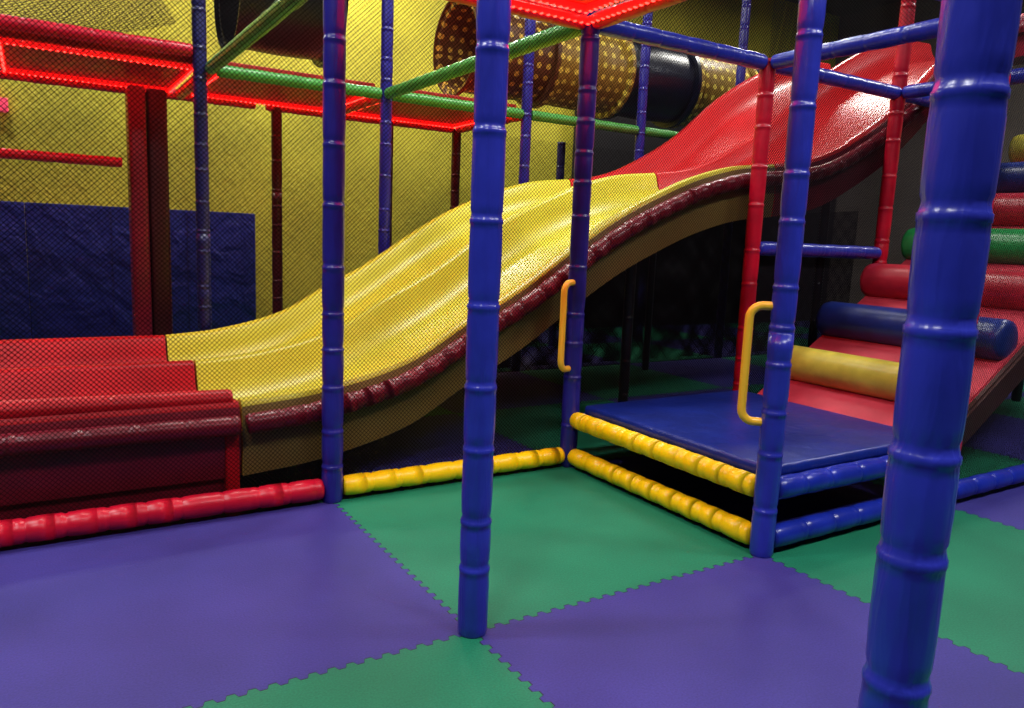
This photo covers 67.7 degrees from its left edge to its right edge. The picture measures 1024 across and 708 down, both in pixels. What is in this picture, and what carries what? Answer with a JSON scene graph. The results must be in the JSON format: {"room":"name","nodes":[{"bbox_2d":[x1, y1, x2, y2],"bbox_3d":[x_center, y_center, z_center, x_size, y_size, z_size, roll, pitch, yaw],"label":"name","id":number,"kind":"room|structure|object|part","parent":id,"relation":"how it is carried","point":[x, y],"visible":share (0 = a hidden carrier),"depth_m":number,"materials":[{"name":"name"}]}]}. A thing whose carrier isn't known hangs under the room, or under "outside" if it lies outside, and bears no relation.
{"room":"indoor playground","nodes":[
{"label":"indoor playground","id":0,"kind":"room"},
{"bbox_2d":[0,148,121,166],"bbox_3d":[-4.181,-1.320,4.717,3.168,0.073,0.072,-3,10,-32],"label":"rail","id":1,"kind":"object","parent":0,"point":[19,153],"depth_m":5.33,"materials":[{"name":"red plastic"}]},
{"bbox_2d":[0,29,192,92],"bbox_3d":[-2.792,-1.938,5.122,1.100,0.089,1.100,-3,10,-32],"label":"deck","id":2,"kind":"object","parent":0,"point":[13,43],"visible":0.67,"depth_m":5.02,"materials":[{"name":"red plastic"}]},
{"bbox_2d":[0,0,176,32],"bbox_3d":[-3.358,-2.417,5.159,1.900,0.600,0.900,-3,10,-32],"label":"net","id":3,"kind":"object","parent":2,"relation":"on","point":[56,3],"visible":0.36,"depth_m":5.34,"materials":[{"name":"brown fabric"}]},
{"bbox_2d":[0,67,255,108],"bbox_3d":[-3.888,-1.952,5.160,4.188,0.084,0.082,-3,10,-32],"label":"rail","id":4,"kind":"object","parent":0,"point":[15,78],"visible":0.28,"depth_m":5.62,"materials":[{"name":"red plastic"}]},
{"bbox_2d":[175,73,212,98],"bbox_3d":[-2.275,-1.931,5.448,0.083,0.082,1.128,-3,10,-32],"label":"rail","id":5,"kind":"object","parent":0,"point":[176,93],"depth_m":5.58,"materials":[{"name":"red plastic"}]},
{"bbox_2d":[271,107,282,313],"bbox_3d":[-2.002,-1.007,6.512,0.090,2.120,0.089,-3,10,-32],"label":"post","id":6,"kind":"object","parent":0,"point":[280,237],"depth_m":6.45,"materials":[{"name":"red plastic"}]},
{"bbox_2d":[191,63,374,111],"bbox_3d":[-1.756,-1.993,5.764,1.100,0.089,1.100,-3,10,-32],"label":"deck","id":7,"kind":"object","parent":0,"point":[229,64],"visible":0.2,"depth_m":5.87,"materials":[{"name":"red plastic"}]},
{"bbox_2d":[214,0,348,67],"bbox_3d":[-1.741,-2.687,5.710,0.750,0.940,0.940,-3,10,-32],"label":"tube","id":8,"kind":"object","parent":7,"relation":"on","point":[224,1],"visible":0.31,"depth_m":5.59,"materials":[{"name":"black plastic"}]},
{"bbox_2d":[265,105,453,132],"bbox_3d":[-1.297,-2.090,6.763,1.728,0.083,0.082,-3,10,-32],"label":"rail","id":9,"kind":"object","parent":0,"point":[361,118],"depth_m":6.74,"materials":[{"name":"red plastic"}]},
{"bbox_2d":[346,98,379,113],"bbox_3d":[-1.239,-1.985,6.090,0.084,0.082,1.128,-3,10,-32],"label":"rail","id":10,"kind":"object","parent":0,"point":[364,99],"depth_m":5.93,"materials":[{"name":"red plastic"}]},
{"bbox_2d":[378,0,393,254],"bbox_3d":[-0.919,-1.875,5.582,0.091,4.200,0.089,-3,10,-32],"label":"post","id":11,"kind":"object","parent":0,"point":[388,179],"depth_m":5.58,"materials":[{"name":"blue plastic"}]},
{"bbox_2d":[216,65,381,98],"bbox_3d":[-1.436,-1.868,5.258,1.128,0.083,0.082,-3,10,-32],"label":"rail","id":12,"kind":"object","parent":11,"relation":"attached to","point":[261,71],"depth_m":5.17,"materials":[{"name":"green plastic"}]},
{"bbox_2d":[392,93,523,118],"bbox_3d":[-0.400,-1.923,5.900,1.128,0.084,0.083,-3,10,-32],"label":"rail","id":13,"kind":"object","parent":11,"relation":"attached to","point":[412,94],"depth_m":5.80,"materials":[{"name":"green plastic"}]},
{"bbox_2d":[390,123,393,246],"bbox_3d":[-1.152,-1.052,7.038,0.090,2.120,0.089,-3,10,-32],"label":"post","id":14,"kind":"object","parent":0,"point":[392,123],"depth_m":6.95,"materials":[{"name":"red plastic"}]},
{"bbox_2d":[0,0,839,335],"bbox_3d":[-1.696,-2.616,8.258,16.000,4.800,0.001,-3,10,-32],"label":"wall","id":15,"kind":"structure","parent":0,"point":[287,221],"depth_m":8.06,"materials":[{"name":"yellow paint"}]},
{"bbox_2d":[0,97,8,112],"bbox_3d":[-4.473,-2.144,6.537,0.270,0.120,0.060,-3,10,-32],"label":"exit sign","id":16,"kind":"object","parent":15,"relation":"attached to","point":[4,106],"visible":0.66,"depth_m":6.57,"materials":[{"name":"red"}]},
{"bbox_2d":[450,129,460,209],"bbox_3d":[-0.566,-1.084,7.400,0.090,2.120,0.089,-3,10,-32],"label":"post","id":17,"kind":"object","parent":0,"point":[459,134],"depth_m":7.26,"materials":[{"name":"red plastic"}]},
{"bbox_2d":[384,25,581,98],"bbox_3d":[-0.276,-1.714,4.557,0.084,0.083,2.348,-3,10,-32],"label":"rail","id":18,"kind":"object","parent":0,"point":[447,72],"depth_m":4.47,"materials":[{"name":"green plastic"}]},
{"bbox_2d":[456,117,520,132],"bbox_3d":[-0.203,-2.040,6.731,0.084,0.083,1.128,-3,10,-32],"label":"rail","id":19,"kind":"object","parent":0,"point":[508,118],"depth_m":6.95,"materials":[{"name":"red plastic"}]},
{"bbox_2d":[0,321,1023,707],"bbox_3d":[1.416,0.659,3.509,16.000,0.001,12.200,-3,10,-32],"label":"floor","id":20,"kind":"structure","parent":0,"point":[602,594],"depth_m":2.38,"materials":[{"name":"plastic"}]},
{"bbox_2d":[0,201,31,339],"bbox_3d":[-5.097,-0.655,6.227,1.948,1.260,0.084,-3,10,-32],"label":"mat","id":21,"kind":"object","parent":20,"relation":"on","point":[1,202],"visible":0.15,"depth_m":6.65,"materials":[{"name":"plastic"}]},
{"bbox_2d":[125,85,152,335],"bbox_3d":[-2.791,-0.910,5.723,0.120,2.100,0.200,-3,10,-32],"label":"padded column","id":22,"kind":"object","parent":20,"relation":"on","point":[131,87],"visible":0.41,"depth_m":5.62,"materials":[{"name":"red plastic"}]},
{"bbox_2d":[25,202,255,338],"bbox_3d":[-3.441,-0.743,7.252,1.948,1.260,0.084,-3,10,-32],"label":"mat","id":23,"kind":"object","parent":20,"relation":"on","point":[28,209],"visible":0.31,"depth_m":7.04,"materials":[{"name":"plastic"}]},
{"bbox_2d":[145,88,172,334],"bbox_3d":[-2.699,-0.924,5.838,0.140,2.100,0.200,-3,10,-32],"label":"column","id":24,"kind":"structure","parent":20,"relation":"on","point":[148,95],"depth_m":5.73,"materials":[{"name":"red plastic"}]},
{"bbox_2d":[191,0,211,330],"bbox_3d":[-2.006,-1.818,4.909,0.091,4.200,0.089,-3,10,-32],"label":"post","id":25,"kind":"object","parent":20,"relation":"on","point":[201,66],"depth_m":4.96,"materials":[{"name":"blue plastic"}]},
{"bbox_2d":[0,14,192,56],"bbox_3d":[-3.530,-1.855,3.945,3.508,0.083,0.082,-3,10,-32],"label":"rail","id":26,"kind":"object","parent":25,"relation":"attached to","point":[9,22],"depth_m":4.55,"materials":[{"name":"red plastic"}]},
{"bbox_2d":[205,0,307,73],"bbox_3d":[-1.313,-1.659,3.916,0.084,0.083,2.348,-3,10,-32],"label":"rail","id":27,"kind":"object","parent":25,"relation":"attached to","point":[284,1],"depth_m":3.86,"materials":[{"name":"green plastic"}]},
{"bbox_2d":[321,0,346,503],"bbox_3d":[-0.672,-1.459,2.897,0.091,4.200,0.089,-3,10,-32],"label":"post","id":28,"kind":"object","parent":20,"relation":"on","point":[334,11],"depth_m":3.02,"materials":[{"name":"blue plastic"}]},
{"bbox_2d":[0,478,324,547],"bbox_3d":[-1.790,0.613,2.561,2.348,0.092,0.091,-3,10,-32],"label":"rail","id":29,"kind":"object","parent":28,"relation":"attached to","point":[45,527],"depth_m":2.81,"materials":[{"name":"red plastic"}]},
{"bbox_2d":[343,447,564,494],"bbox_3d":[-0.236,0.531,3.523,1.128,0.087,0.086,-3,10,-32],"label":"rail","id":30,"kind":"object","parent":28,"relation":"attached to","point":[358,483],"depth_m":3.42,"materials":[{"name":"yellow plastic"}]},
{"bbox_2d":[458,0,510,638],"bbox_3d":[-0.030,-1.278,1.876,0.091,4.200,0.089,-3,10,-32],"label":"post","id":31,"kind":"object","parent":20,"relation":"on","point":[493,17],"depth_m":2.02,"materials":[{"name":"blue plastic"}]},
{"bbox_2d":[0,13,1023,519],"bbox_3d":[0.210,-1.123,4.924,8.201,3.000,2.253,-3,10,-32],"label":"slide","id":32,"kind":"object","parent":20,"relation":"on","point":[386,266],"visible":0.44,"depth_m":4.07,"materials":[{"name":"yellow plastic"}]},
{"bbox_3d":[-1.974,0.217,2.614,1.941,0.118,0.090,-3,10,-32],"label":"runout rail","id":33,"kind":"part","parent":32,"relation":"part of","materials":[{"name":"red plastic"}]},
{"bbox_3d":[0.670,-0.072,4.463,0.063,1.100,0.062,-3,10,-32],"label":"slide leg","id":34,"kind":"part","parent":32,"relation":"part of","materials":[{"name":"black plastic"}]},
{"bbox_3d":[1.229,-0.648,6.743,0.063,1.600,0.062,-3,10,-32],"label":"slide leg","id":35,"kind":"part","parent":32,"relation":"part of","materials":[{"name":"black plastic"}]},
{"bbox_3d":[2.124,-0.396,5.319,0.063,1.600,0.062,-3,10,-32],"label":"slide leg","id":36,"kind":"part","parent":32,"relation":"part of","materials":[{"name":"black plastic"}]},
{"bbox_2d":[511,18,535,371],"bbox_3d":[0.117,-1.930,6.223,0.090,4.200,0.089,-3,10,-32],"label":"post","id":37,"kind":"object","parent":20,"relation":"on","point":[530,22],"depth_m":6.19,"materials":[{"name":"blue plastic"}]},
{"bbox_2d":[548,142,565,345],"bbox_3d":[0.470,-1.138,8.042,0.091,2.120,0.089,-3,10,-32],"label":"post","id":38,"kind":"object","parent":20,"relation":"on","point":[559,143],"visible":0.12,"depth_m":7.88,"materials":[{"name":"blue plastic"}]},
{"bbox_2d":[560,9,599,467],"bbox_3d":[0.365,-1.514,3.539,0.091,4.200,0.089,-3,10,-32],"label":"post","id":39,"kind":"object","parent":20,"relation":"on","point":[589,46],"depth_m":3.64,"materials":[{"name":"plastic"}]},
{"bbox_2d":[599,21,767,69],"bbox_3d":[0.884,-1.561,3.856,1.128,0.083,0.082,-3,10,-32],"label":"rail","id":40,"kind":"object","parent":39,"relation":"attached to","point":[642,34],"depth_m":3.81,"materials":[{"name":"blue plastic"}]},
{"bbox_2d":[497,217,779,372],"bbox_3d":[0.563,-1.202,6.536,5.700,2.682,0.001,-3,10,-32],"label":"safety net","id":41,"kind":"object","parent":20,"relation":"on","point":[618,324],"visible":0.02,"depth_m":7.32,"materials":[{"name":"black fabric"}]},
{"bbox_2d":[630,12,652,358],"bbox_3d":[1.154,-1.985,6.865,0.091,4.200,0.089,-3,10,-32],"label":"post","id":42,"kind":"object","parent":20,"relation":"on","point":[643,69],"depth_m":6.78,"materials":[{"name":"blue plastic"}]},
{"bbox_2d":[498,211,858,367],"bbox_3d":[1.901,-0.771,7.740,5.000,1.600,0.001,-3,10,-32],"label":"safety net","id":43,"kind":"object","parent":20,"relation":"on","point":[852,211],"visible":0.2,"depth_m":7.84,"materials":[{"name":"black fabric"}]},
{"bbox_2d":[714,0,750,357],"bbox_3d":[2.190,-2.040,7.506,0.090,4.200,0.089,-3,10,-32],"label":"post","id":44,"kind":"object","parent":20,"relation":"on","point":[744,20],"depth_m":7.36,"materials":[{"name":"plastic"}]},
{"bbox_2d":[585,390,892,475],"bbox_3d":[1.134,0.369,3.627,1.130,0.115,1.140,-3,10,-32],"label":"platform","id":45,"kind":"object","parent":20,"relation":"on","point":[709,425],"visible":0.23,"depth_m":3.44,"materials":[{"name":"blue plastic"}]},
{"bbox_2d":[0,0,323,519],"bbox_3d":[-1.770,-0.412,2.440,2.440,2.060,0.001,-3,10,-32],"label":"safety net","id":46,"kind":"object","parent":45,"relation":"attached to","point":[2,0],"visible":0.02,"depth_m":2.75,"materials":[{"name":"black"}]},
{"bbox_2d":[0,80,646,341],"bbox_3d":[-2.142,-1.007,6.472,8.540,2.120,0.001,-3,10,-32],"label":"safety net","id":47,"kind":"object","parent":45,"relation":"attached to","point":[0,80],"visible":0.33,"depth_m":6.17,"materials":[{"name":"black"}]},
{"bbox_2d":[0,0,740,130],"bbox_3d":[-1.408,-2.949,5.120,8.540,2.180,0.001,-3,10,-32],"label":"safety net","id":48,"kind":"object","parent":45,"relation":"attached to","point":[14,0],"visible":0.02,"depth_m":5.69,"materials":[{"name":"black"}]},
{"bbox_2d":[346,90,515,127],"bbox_3d":[-0.720,-2.048,6.405,1.100,0.089,1.100,-3,10,-32],"label":"deck","id":49,"kind":"object","parent":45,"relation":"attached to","point":[421,92],"visible":0.24,"depth_m":6.61,"materials":[{"name":"red plastic"}]},
{"bbox_2d":[343,0,580,474],"bbox_3d":[-0.215,-0.494,3.402,1.220,2.060,0.001,-3,10,-32],"label":"safety net","id":50,"kind":"object","parent":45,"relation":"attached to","point":[348,0],"visible":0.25,"depth_m":3.34,"materials":[{"name":"black"}]},
{"bbox_2d":[558,279,575,371],"bbox_3d":[0.261,-0.133,3.680,0.031,0.451,0.096,8,11,35],"label":"handle","id":51,"kind":"object","parent":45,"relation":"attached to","point":[563,304],"visible":1,"depth_m":3.64,"materials":[{"name":"yellow plastic"}]},
{"bbox_2d":[511,0,655,24],"bbox_3d":[0.169,-1.437,2.701,1.114,0.116,1.114,-3,10,-32],"label":"deck","id":52,"kind":"object","parent":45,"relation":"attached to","point":[585,6],"visible":0.94,"depth_m":3.30,"materials":[{"name":"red plastic"}]},
{"bbox_2d":[433,1,759,128],"bbox_3d":[1.290,-2.720,7.608,4.200,0.820,0.820,-3,10,-32],"label":"tube","id":53,"kind":"object","parent":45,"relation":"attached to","point":[459,6],"visible":0.3,"depth_m":6.99,"materials":[{"name":"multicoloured plastic"}]},
{"bbox_2d":[580,35,757,403],"bbox_3d":[0.826,-0.668,4.026,1.220,1.820,0.001,-3,10,-32],"label":"safety net","id":54,"kind":"object","parent":45,"relation":"attached to","point":[599,35],"visible":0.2,"depth_m":4.01,"materials":[{"name":"black fabric"}]},
{"bbox_2d":[737,301,772,425],"bbox_3d":[0.869,0.035,2.734,0.096,0.451,0.031,3,9,6],"label":"handle","id":55,"kind":"object","parent":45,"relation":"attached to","point":[753,309],"visible":0.98,"depth_m":2.73,"materials":[{"name":"yellow plastic"}]},
{"bbox_2d":[604,0,939,84],"bbox_3d":[0.394,-2.615,3.398,7.320,2.180,0.001,-3,10,-32],"label":"safety net","id":56,"kind":"object","parent":45,"relation":"attached to","point":[620,0],"visible":0.02,"depth_m":4.24,"materials":[{"name":"black"}]},
{"bbox_2d":[748,74,928,393],"bbox_3d":[2.376,-0.632,5.006,2.440,2.060,0.001,-3,10,-32],"label":"safety net","id":57,"kind":"object","parent":45,"relation":"attached to","point":[790,78],"visible":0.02,"depth_m":4.73,"materials":[{"name":"black"}]},
{"bbox_2d":[769,0,940,57],"bbox_3d":[1.767,-2.575,3.503,0.001,2.180,1.220,-3,10,-32],"label":"safety net","id":58,"kind":"object","parent":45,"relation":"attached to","point":[777,0],"visible":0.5,"depth_m":3.75,"materials":[{"name":"black"}]},
{"bbox_2d":[959,3,1023,478],"bbox_3d":[3.072,-1.525,3.804,2.440,4.240,0.001,-3,10,-32],"label":"safety net","id":59,"kind":"object","parent":45,"relation":"attached to","point":[1023,3],"visible":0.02,"depth_m":3.54,"materials":[{"name":"black"}]},
{"bbox_2d":[749,0,826,558],"bbox_3d":[1.007,-1.333,2.517,0.090,4.200,0.089,-3,10,-32],"label":"post","id":60,"kind":"object","parent":20,"relation":"on","point":[811,13],"depth_m":2.64,"materials":[{"name":"blue plastic"}]},
{"bbox_2d":[567,449,750,544],"bbox_3d":[0.604,0.594,3.333,0.088,0.086,1.128,-3,10,-32],"label":"rail","id":61,"kind":"object","parent":60,"relation":"attached to","point":[737,528],"depth_m":3.20,"materials":[{"name":"yellow plastic"}]},
{"bbox_2d":[569,412,755,496],"bbox_3d":[0.611,0.409,3.305,0.088,0.086,1.128,-3,10,-32],"label":"rail","id":62,"kind":"object","parent":60,"relation":"attached to","point":[739,480],"depth_m":3.17,"materials":[{"name":"yellow plastic"}]},
{"bbox_2d":[774,498,882,547],"bbox_3d":[1.443,0.657,3.143,1.128,0.087,0.086,-3,10,-32],"label":"rail","id":63,"kind":"object","parent":60,"relation":"attached to","point":[819,524],"depth_m":2.97,"materials":[{"name":"blue plastic"}]},
{"bbox_2d":[779,455,888,499],"bbox_3d":[1.450,0.472,3.115,1.128,0.088,0.086,-3,10,-32],"label":"rail","id":64,"kind":"object","parent":60,"relation":"attached to","point":[844,474],"depth_m":2.95,"materials":[{"name":"blue plastic"}]},
{"bbox_2d":[757,134,1023,446],"bbox_3d":[3.280,-0.713,4.785,3.646,2.479,1.176,-3,10,-32],"label":"ramp","id":65,"kind":"object","parent":20,"relation":"on","point":[851,369],"visible":0.48,"depth_m":4.21,"materials":[{"name":"red plastic"}]},
{"bbox_2d":[858,0,1022,707],"bbox_3d":[0.612,-1.097,0.854,0.090,4.200,0.089,-3,10,-32],"label":"post","id":66,"kind":"object","parent":20,"relation":"on","point":[976,43],"depth_m":0.99,"materials":[{"name":"blue plastic"}]},
{"bbox_2d":[446,0,587,29],"bbox_3d":[-0.153,-1.506,3.215,1.128,0.084,0.082,-3,10,-32],"label":"rail","id":67,"kind":"object","parent":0,"point":[536,16],"depth_m":3.37,"materials":[{"name":"red plastic"}]},
{"bbox_2d":[532,110,638,134],"bbox_3d":[0.636,-1.977,6.541,1.128,0.083,0.082,-3,10,-32],"label":"rail","id":68,"kind":"object","parent":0,"point":[535,113],"depth_m":6.44,"materials":[{"name":"plastic"}]},
{"bbox_2d":[591,0,685,28],"bbox_3d":[0.687,-1.443,3.025,0.084,0.082,1.128,-3,10,-32],"label":"rail","id":69,"kind":"object","parent":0,"point":[658,4],"depth_m":3.27,"materials":[{"name":"red plastic"}]},
{"bbox_2d":[645,127,678,138],"bbox_3d":[1.673,-2.032,7.182,1.128,0.084,0.082,-3,10,-32],"label":"rail","id":70,"kind":"object","parent":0,"point":[649,130],"depth_m":6.94,"materials":[{"name":"green plastic"}]},
{"bbox_2d":[571,110,835,327],"bbox_3d":[2.962,-1.989,11.057,5.100,3.100,0.200,-3,10,-32],"label":"wall partition","id":71,"kind":"structure","parent":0,"point":[614,119],"depth_m":9.95,"materials":[{"name":"paint"}]},
{"bbox_2d":[732,58,775,391],"bbox_3d":[1.360,-0.551,4.334,0.090,2.140,0.088,-3,10,-32],"label":"post","id":72,"kind":"object","parent":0,"point":[764,107],"depth_m":4.26,"materials":[{"name":"red plastic"}]},
{"bbox_2d":[786,0,899,16],"bbox_3d":[1.609,-4.083,2.791,16.000,0.001,12.200,-3,10,-32],"label":"ceiling","id":73,"kind":"structure","parent":0,"point":[850,7],"depth_m":11.52,"materials":[{"name":"black plastic"}]},
{"bbox_2d":[771,18,938,68],"bbox_3d":[1.723,-1.498,3.666,0.083,0.082,1.128,-3,10,-32],"label":"rail","id":74,"kind":"object","parent":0,"point":[924,30],"depth_m":3.63,"materials":[{"name":"blue plastic"}]},
{"bbox_2d":[872,0,915,263],"bbox_3d":[2.437,-1.624,4.821,0.091,4.200,0.089,-3,10,-32],"label":"post","id":75,"kind":"object","parent":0,"point":[901,63],"depth_m":4.84,"materials":[{"name":"red plastic"}]},
{"bbox_2d":[760,241,881,258],"bbox_3d":[1.880,-0.628,4.647,1.128,0.084,0.082,-3,10,-32],"label":"rail","id":76,"kind":"object","parent":75,"relation":"attached to","point":[767,248],"depth_m":4.66,"materials":[{"name":"blue plastic"}]},
{"bbox_2d":[776,67,929,106],"bbox_3d":[2.438,-1.643,4.818,2.348,0.083,0.082,-3,10,-32],"label":"rail","id":77,"kind":"object","parent":75,"relation":"attached to","point":[826,76],"depth_m":4.56,"materials":[{"name":"blue plastic"}]},
{"bbox_2d":[902,68,1023,98],"bbox_3d":[2.759,-1.553,4.307,0.084,0.083,1.128,-3,10,-32],"label":"rail","id":78,"kind":"object","parent":75,"relation":"attached to","point":[921,89],"depth_m":4.65,"materials":[{"name":"blue plastic"}]},
{"bbox_2d":[826,0,1023,303],"bbox_3d":[8.309,-2.072,7.356,0.001,4.800,12.200,-3,10,-32],"label":"wall","id":79,"kind":"structure","parent":0,"point":[1022,10],"depth_m":11.43,"materials":[{"name":"grey paint"}]},
{"bbox_2d":[960,71,1011,450],"bbox_3d":[2.002,-0.370,3.312,0.090,2.140,0.089,-3,10,-32],"label":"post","id":80,"kind":"object","parent":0,"point":[1011,71],"depth_m":3.31,"materials":[{"name":"blue plastic"}]},
{"bbox_2d":[956,464,1023,499],"bbox_3d":[2.997,0.575,4.105,2.348,0.088,0.087,-3,10,-32],"label":"rail","id":81,"kind":"object","parent":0,"point":[985,482],"depth_m":3.61,"materials":[{"name":"blue plastic"}]}
]}

